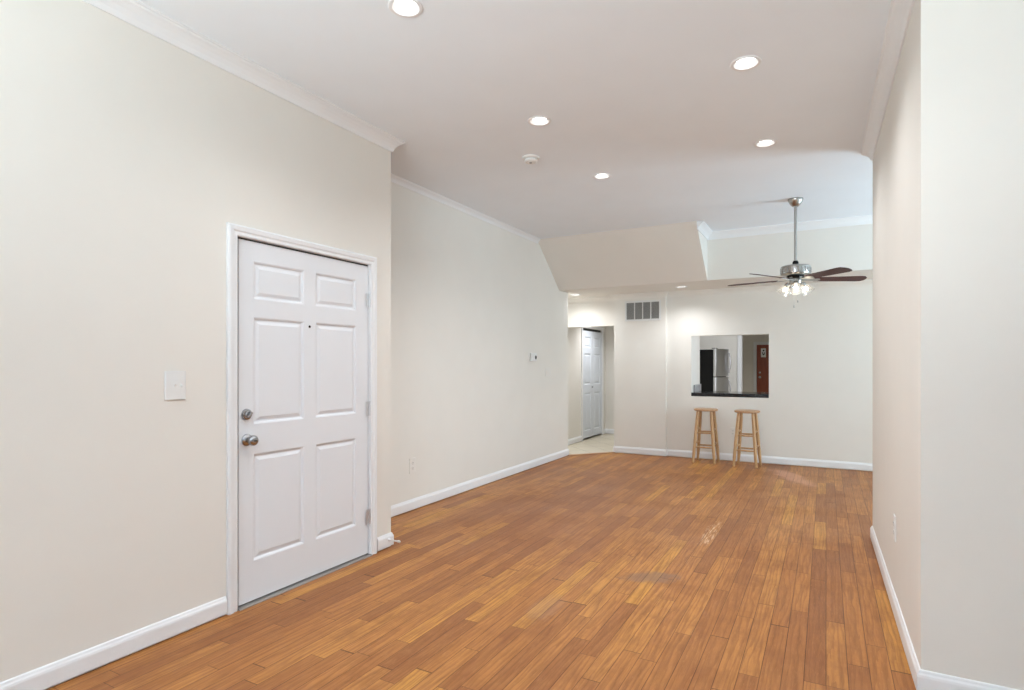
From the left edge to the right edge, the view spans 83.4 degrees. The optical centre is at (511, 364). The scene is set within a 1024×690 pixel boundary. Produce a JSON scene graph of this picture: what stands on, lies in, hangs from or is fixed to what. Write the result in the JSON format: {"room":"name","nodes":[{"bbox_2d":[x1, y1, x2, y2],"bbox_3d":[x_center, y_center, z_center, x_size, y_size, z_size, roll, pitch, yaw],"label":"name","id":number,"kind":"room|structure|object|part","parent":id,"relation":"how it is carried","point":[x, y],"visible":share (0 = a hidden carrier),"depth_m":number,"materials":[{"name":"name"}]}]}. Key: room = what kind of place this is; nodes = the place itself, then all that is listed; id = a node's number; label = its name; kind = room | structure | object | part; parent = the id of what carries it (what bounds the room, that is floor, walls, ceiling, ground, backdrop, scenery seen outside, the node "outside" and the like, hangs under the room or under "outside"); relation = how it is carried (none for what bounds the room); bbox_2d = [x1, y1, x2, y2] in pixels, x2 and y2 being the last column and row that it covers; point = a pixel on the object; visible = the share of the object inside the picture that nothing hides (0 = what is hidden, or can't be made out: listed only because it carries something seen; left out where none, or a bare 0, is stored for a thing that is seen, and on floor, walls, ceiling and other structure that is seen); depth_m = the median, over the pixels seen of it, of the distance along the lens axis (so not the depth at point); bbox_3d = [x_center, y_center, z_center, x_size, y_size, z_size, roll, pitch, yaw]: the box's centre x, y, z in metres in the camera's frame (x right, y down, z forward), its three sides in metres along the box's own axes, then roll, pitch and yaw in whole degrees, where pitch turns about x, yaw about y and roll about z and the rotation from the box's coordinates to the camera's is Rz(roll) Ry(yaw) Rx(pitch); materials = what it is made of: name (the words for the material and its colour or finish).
{"room":"empty living room","nodes":[
{"label":"empty living room","id":0,"kind":"room"},
{"bbox_2d":[0,0,390,689],"bbox_3d":[-2.755,-0.160,1.950,1.095,2.980,5.781,0,0,29],"label":"wall","id":1,"kind":"structure","parent":0,"point":[127,155],"depth_m":2.63,"materials":[{"name":"white paint"}]},
{"bbox_2d":[0,596,226,689],"bbox_3d":[-2.586,1.274,1.102,0.015,0.089,4.455,0,0,29],"label":"baseboard","id":2,"kind":"structure","parent":1,"relation":"attached to","point":[46,676],"depth_m":2.57,"materials":[{"name":"white wood"}]},
{"bbox_2d":[164,371,185,399],"bbox_3d":[-1.646,0.100,2.819,0.019,0.140,0.105,0,0,29],"label":"light switch","id":3,"kind":"object","parent":1,"relation":"attached to","point":[174,381],"visible":1,"depth_m":2.81,"materials":[{"name":"white plastic"}]},
{"bbox_2d":[226,222,376,614],"bbox_3d":[-1.255,0.285,3.578,0.157,2.090,1.158,0,0,29],"label":"door","id":4,"kind":"structure","parent":1,"relation":"in","point":[301,315],"depth_m":3.47,"materials":[{"name":"white paint"}]},
{"bbox_3d":[-1.437,0.415,3.166,0.073,0.066,0.066,0,0,29],"label":"knob","id":5,"kind":"part","parent":4,"relation":"part of","materials":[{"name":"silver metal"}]},
{"bbox_2d":[82,0,540,243],"bbox_3d":[-1.629,-1.607,3.340,0.599,0.085,9.300,0,0,29],"label":"crown molding","id":6,"kind":"structure","parent":1,"relation":"attached to","point":[136,13],"depth_m":3.20,"materials":[{"name":"white wood"}]},
{"bbox_2d":[391,182,567,516],"bbox_3d":[-0.515,-0.160,6.600,0.570,2.980,4.529,0,0,29],"label":"wall","id":7,"kind":"structure","parent":0,"point":[472,298],"depth_m":6.08,"materials":[{"name":"white paint"}]},
{"bbox_2d":[409,457,415,473],"bbox_3d":[-0.910,0.922,5.271,0.009,0.140,0.090,0,0,29],"label":"power outlet","id":8,"kind":"object","parent":7,"relation":"attached to","point":[412,461],"visible":1,"depth_m":5.26,"materials":[{"name":"paint"}]},
{"bbox_2d":[377,436,581,550],"bbox_3d":[0.008,1.274,7.115,0.538,0.089,6.340,0,0,22],"label":"baseboard","id":9,"kind":"structure","parent":7,"relation":"attached to","point":[382,541],"depth_m":5.96,"materials":[{"name":"white wood"}]},
{"bbox_2d":[530,353,536,360],"bbox_3d":[0.277,-0.102,7.426,0.028,0.104,0.170,0,0,29],"label":"thermostat","id":10,"kind":"object","parent":7,"relation":"attached to","point":[533,356],"visible":1,"depth_m":7.40,"materials":[{"name":"white plastic"}]},
{"bbox_2d":[46,434,915,689],"bbox_3d":[1.640,1.379,3.776,7.740,0.102,13.200,0,0,29],"label":"floor","id":11,"kind":"structure","parent":0,"point":[605,571],"depth_m":3.25,"materials":[{"name":"brown wood"}]},
{"bbox_2d":[568,452,614,455],"bbox_3d":[1.188,1.324,8.592,0.788,0.008,0.060,0,0,-21],"label":"threshold","id":12,"kind":"object","parent":11,"relation":"on","point":[600,452],"visible":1,"depth_m":8.57,"materials":[{"name":"brown wood"}]},
{"bbox_2d":[692,408,719,463],"bbox_3d":[2.657,0.963,7.881,0.320,0.734,0.320,0,0,31],"label":"bar stool","id":13,"kind":"object","parent":11,"relation":"on","point":[713,424],"visible":1,"depth_m":7.83,"materials":[{"name":"brown wood"}]},
{"bbox_3d":[2.502,0.976,7.841,0.108,0.706,0.043,0,0,-14],"label":"leg","id":14,"kind":"part","parent":13,"relation":"part of","materials":[{"name":"brown wood"}]},
{"bbox_3d":[2.617,0.976,8.036,0.043,0.706,0.108,0,0,-14],"label":"leg","id":15,"kind":"part","parent":13,"relation":"part of","materials":[{"name":"brown wood"}]},
{"bbox_3d":[2.657,0.612,7.881,0.320,0.031,0.320,0,0,31],"label":"seat","id":16,"kind":"part","parent":13,"relation":"part of","materials":[{"name":"brown wood"}]},
{"bbox_3d":[2.697,0.976,7.725,0.043,0.706,0.108,0,0,-14],"label":"leg","id":17,"kind":"part","parent":13,"relation":"part of","materials":[{"name":"brown wood"}]},
{"bbox_3d":[2.812,0.976,7.920,0.108,0.706,0.043,0,0,-14],"label":"leg","id":18,"kind":"part","parent":13,"relation":"part of","materials":[{"name":"brown wood"}]},
{"bbox_2d":[732,409,761,467],"bbox_3d":[3.100,0.963,7.583,0.320,0.734,0.320,0,0,34],"label":"bar stool","id":19,"kind":"object","parent":11,"relation":"on","point":[739,420],"visible":1,"depth_m":7.54,"materials":[{"name":"brown wood"}]},
{"bbox_3d":[2.943,0.976,7.551,0.108,0.706,0.043,0,0,-11],"label":"leg","id":20,"kind":"part","parent":19,"relation":"part of","materials":[{"name":"brown wood"}]},
{"bbox_3d":[3.069,0.976,7.740,0.043,0.706,0.108,0,0,-11],"label":"leg","id":21,"kind":"part","parent":19,"relation":"part of","materials":[{"name":"brown wood"}]},
{"bbox_3d":[3.100,0.612,7.583,0.320,0.031,0.320,0,0,34],"label":"seat","id":22,"kind":"part","parent":19,"relation":"part of","materials":[{"name":"brown wood"}]},
{"bbox_3d":[3.132,0.976,7.425,0.043,0.706,0.108,0,0,-11],"label":"leg","id":23,"kind":"part","parent":19,"relation":"part of","materials":[{"name":"brown wood"}]},
{"bbox_3d":[3.258,0.976,7.614,0.108,0.706,0.043,0,0,-11],"label":"leg","id":24,"kind":"part","parent":19,"relation":"part of","materials":[{"name":"brown wood"}]},
{"bbox_2d":[139,0,890,238],"bbox_3d":[1.354,-1.725,2.793,7.500,0.150,11.200,0,0,29],"label":"ceiling","id":25,"kind":"structure","parent":0,"point":[645,94],"depth_m":3.46,"materials":[{"name":"white paint"}]},
{"bbox_2d":[388,0,422,17],"bbox_3d":[-0.490,-1.662,2.649,0.160,0.036,0.160,0,0,29],"label":"recessed light","id":26,"kind":"object","parent":25,"relation":"in","point":[402,8],"visible":1,"depth_m":2.67,"materials":[{"name":"white glass"}]},
{"bbox_2d":[522,154,538,163],"bbox_3d":[0.150,-1.627,4.573,0.136,0.046,0.136,0,0,29],"label":"smoke detector","id":27,"kind":"object","parent":25,"relation":"attached to","point":[528,159],"visible":1,"depth_m":4.53,"materials":[{"name":"white plastic"}]},
{"bbox_2d":[528,116,550,125],"bbox_3d":[0.185,-1.662,3.887,0.160,0.036,0.160,0,0,29],"label":"recessed light","id":28,"kind":"object","parent":25,"relation":"in","point":[536,120],"visible":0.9,"depth_m":3.91,"materials":[{"name":"white glass"}]},
{"bbox_2d":[593,173,610,178],"bbox_3d":[0.786,-1.662,5.017,0.160,0.036,0.160,0,0,29],"label":"recessed light","id":29,"kind":"object","parent":25,"relation":"in","point":[598,175],"visible":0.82,"depth_m":5.05,"materials":[{"name":"white glass"}]},
{"bbox_2d":[730,55,761,70],"bbox_3d":[1.277,-1.662,3.142,0.160,0.036,0.160,0,0,29],"label":"recessed light","id":30,"kind":"object","parent":25,"relation":"in","point":[744,63],"visible":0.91,"depth_m":3.16,"materials":[{"name":"white glass"}]},
{"bbox_2d":[754,139,776,147],"bbox_3d":[1.884,-1.662,4.275,0.160,0.036,0.160,0,0,29],"label":"recessed light","id":31,"kind":"object","parent":25,"relation":"in","point":[766,142],"visible":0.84,"depth_m":4.30,"materials":[{"name":"white glass"}]},
{"bbox_2d":[728,197,866,307],"bbox_3d":[2.820,-1.109,5.757,1.272,1.081,1.252,0,0,29],"label":"ceiling fan","id":32,"kind":"object","parent":25,"relation":"hanging from","point":[795,273],"visible":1,"depth_m":5.66,"materials":[{"name":"silver metal"}]},
{"bbox_3d":[2.500,-0.850,5.992,0.493,0.034,0.134,0,0,41],"label":"blade","id":33,"kind":"part","parent":32,"relation":"part of","materials":[{"name":"brown wood"}]},
{"bbox_3d":[2.457,-0.850,5.498,0.493,0.034,0.134,0,0,-31],"label":"blade","id":34,"kind":"part","parent":32,"relation":"part of","materials":[{"name":"brown wood"}]},
{"bbox_3d":[2.913,-0.850,5.305,0.134,0.034,0.493,0,0,-13],"label":"blade","id":35,"kind":"part","parent":32,"relation":"part of","materials":[{"name":"brown wood"}]},
{"bbox_3d":[3.238,-0.850,5.679,0.493,0.034,0.134,0,0,5],"label":"blade","id":36,"kind":"part","parent":32,"relation":"part of","materials":[{"name":"brown wood"}]},
{"bbox_2d":[568,326,605,444],"bbox_3d":[1.064,0.135,9.918,0.160,2.390,2.810,0,0,29],"label":"wall","id":37,"kind":"structure","parent":0,"point":[574,334],"depth_m":9.78,"materials":[{"name":"white paint"}]},
{"bbox_2d":[581,327,603,440],"bbox_3d":[1.460,0.307,10.494,0.084,2.045,1.100,0,0,29],"label":"door","id":38,"kind":"structure","parent":37,"relation":"in","point":[592,343],"depth_m":10.48,"materials":[{"name":"white wood"}]},
{"bbox_2d":[568,301,613,327],"bbox_3d":[1.178,0.135,9.167,1.080,2.390,0.100,0,0,29],"label":"wall","id":39,"kind":"structure","parent":0,"point":[591,314],"depth_m":9.07,"materials":[{"name":"white paint"}]},
{"bbox_2d":[606,326,613,433],"bbox_3d":[2.165,0.135,10.975,1.080,2.390,0.100,0,0,29],"label":"wall","id":40,"kind":"structure","parent":0,"point":[609,329],"depth_m":11.08,"materials":[{"name":"white paint"}]},
{"bbox_2d":[604,429,613,433],"bbox_3d":[2.163,1.274,10.805,0.920,0.089,0.200,0,0,29],"label":"baseboard","id":41,"kind":"structure","parent":40,"relation":"attached to","point":[610,431],"depth_m":11.05,"materials":[{"name":"white wood"}]},
{"bbox_2d":[614,297,666,455],"bbox_3d":[2.449,0.135,9.561,0.775,2.390,2.310,0,0,29],"label":"wall","id":42,"kind":"structure","parent":0,"point":[640,347],"depth_m":8.54,"materials":[{"name":"white paint"}]},
{"bbox_2d":[625,300,660,320],"bbox_3d":[1.935,-0.805,8.520,0.540,0.300,0.011,0,0,29],"label":"air vent","id":43,"kind":"object","parent":42,"relation":"in","point":[645,310],"visible":1,"depth_m":8.52,"materials":[{"name":"white metal"}]},
{"bbox_2d":[693,336,699,391],"bbox_3d":[2.600,0.105,8.664,0.350,2.450,0.500,0,0,29],"label":"wall","id":44,"kind":"structure","parent":0,"point":[696,339],"depth_m":8.57,"materials":[{"name":"white paint"}]},
{"bbox_2d":[539,221,872,298],"bbox_3d":[4.040,-1.355,7.815,7.600,0.590,4.010,0,0,29],"label":"wall","id":45,"kind":"structure","parent":0,"point":[675,254],"depth_m":7.12,"materials":[{"name":"white paint"}]},
{"bbox_2d":[697,214,872,239],"bbox_3d":[4.397,-1.607,5.762,4.805,0.085,0.670,0,0,29],"label":"crown molding","id":46,"kind":"structure","parent":45,"relation":"attached to","point":[702,227],"depth_m":6.73,"materials":[{"name":"white wood"}]},
{"bbox_2d":[700,335,736,391],"bbox_3d":[5.620,0.105,12.951,3.450,2.450,0.120,0,0,29],"label":"wall","id":47,"kind":"structure","parent":0,"point":[729,342],"depth_m":13.22,"materials":[{"name":"white paint"}]},
{"bbox_2d":[737,335,741,391],"bbox_3d":[5.220,0.230,13.169,0.090,2.200,0.160,0,0,29],"label":"trim","id":48,"kind":"structure","parent":47,"relation":"attached to","point":[739,337],"depth_m":13.10,"materials":[{"name":"white wood"}]},
{"bbox_2d":[742,335,768,391],"bbox_3d":[8.016,0.105,17.339,3.450,2.450,0.120,0,0,29],"label":"wall","id":49,"kind":"structure","parent":0,"point":[747,340],"depth_m":17.68,"materials":[{"name":"white paint"}]},
{"bbox_2d":[753,342,768,391],"bbox_3d":[7.834,0.312,17.309,1.050,2.035,0.107,0,0,29],"label":"door","id":50,"kind":"structure","parent":49,"relation":"in","point":[760,364],"depth_m":17.47,"materials":[{"name":"red wood"}]},
{"bbox_2d":[761,348,765,356],"bbox_3d":[7.621,-0.370,17.429,0.140,0.270,0.011,0,0,29],"label":"wall sign","id":51,"kind":"object","parent":50,"relation":"attached to","point":[763,350],"visible":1,"depth_m":17.42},
{"bbox_2d":[667,286,872,471],"bbox_3d":[4.727,0.135,7.138,5.545,2.390,0.140,0,0,29],"label":"wall","id":52,"kind":"structure","parent":0,"point":[819,404],"depth_m":7.62,"materials":[{"name":"white paint"}]},
{"bbox_2d":[568,279,872,303],"bbox_3d":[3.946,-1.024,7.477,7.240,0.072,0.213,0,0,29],"label":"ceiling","id":53,"kind":"structure","parent":52,"relation":"attached to","point":[841,284],"depth_m":8.02,"materials":[{"name":"white paint"}]},
{"bbox_2d":[730,428,734,435],"bbox_3d":[3.060,0.928,7.963,0.075,0.120,0.009,0,0,29],"label":"power outlet","id":54,"kind":"object","parent":52,"relation":"attached to","point":[732,430],"visible":0.82,"depth_m":7.96,"materials":[{"name":"paint"}]},
{"bbox_2d":[613,446,872,470],"bbox_3d":[4.337,1.274,7.291,6.375,0.089,0.165,0,0,29],"label":"baseboard","id":55,"kind":"structure","parent":52,"relation":"attached to","point":[664,452],"depth_m":7.80,"materials":[{"name":"white wood"}]},
{"bbox_2d":[873,0,1023,689],"bbox_3d":[3.637,-0.160,2.577,3.287,2.980,2.350,0,0,29],"label":"wall","id":56,"kind":"structure","parent":0,"point":[948,159],"depth_m":2.27,"materials":[{"name":"white paint"}]},
{"bbox_2d":[861,0,914,160],"bbox_3d":[3.560,-1.607,2.619,3.262,0.085,2.498,0,0,29],"label":"crown molding","id":57,"kind":"structure","parent":56,"relation":"attached to","point":[900,11],"depth_m":3.11,"materials":[{"name":"white wood"}]},
{"bbox_2d":[893,514,895,541],"bbox_3d":[2.057,0.875,3.092,0.009,0.135,0.080,0,0,28],"label":"power outlet","id":58,"kind":"object","parent":56,"relation":"attached to","point":[894,516],"visible":1,"depth_m":3.08,"materials":[{"name":"white plastic"}]},
{"bbox_2d":[870,526,1017,689],"bbox_3d":[3.586,1.274,2.605,3.202,0.089,2.380,0,0,29],"label":"baseboard","id":59,"kind":"structure","parent":56,"relation":"attached to","point":[923,679],"depth_m":2.37,"materials":[{"name":"white wood"}]},
{"bbox_3d":[5.468,1.380,12.829,3.900,0.100,10.640,0,0,29],"label":"floor","id":60,"kind":"structure","parent":0,"visible":0},
{"bbox_2d":[700,348,730,390],"bbox_3d":[4.329,0.484,12.621,0.717,1.692,0.760,0,0,40],"label":"refrigerator","id":61,"kind":"object","parent":60,"relation":"on","point":[714,362],"visible":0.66,"depth_m":12.29,"materials":[{"name":"silver metal"}]},
{"bbox_3d":[4.538,0.765,12.445,0.076,1.010,0.760,0,0,40],"label":"fridge door","id":62,"kind":"part","parent":61,"relation":"part of","materials":[{"name":"silver metal"}]},
{"bbox_3d":[4.538,-0.052,12.445,0.076,0.595,0.760,0,0,40],"label":"fridge door","id":63,"kind":"part","parent":61,"relation":"part of","materials":[{"name":"silver metal"}]},
{"bbox_2d":[691,384,768,397],"bbox_3d":[3.255,0.810,8.224,1.217,1.040,0.644,0,0,29],"label":"countertop","id":64,"kind":"structure","parent":60,"relation":"on","point":[697,388],"depth_m":8.08,"materials":[{"name":"black stone"}]}
]}

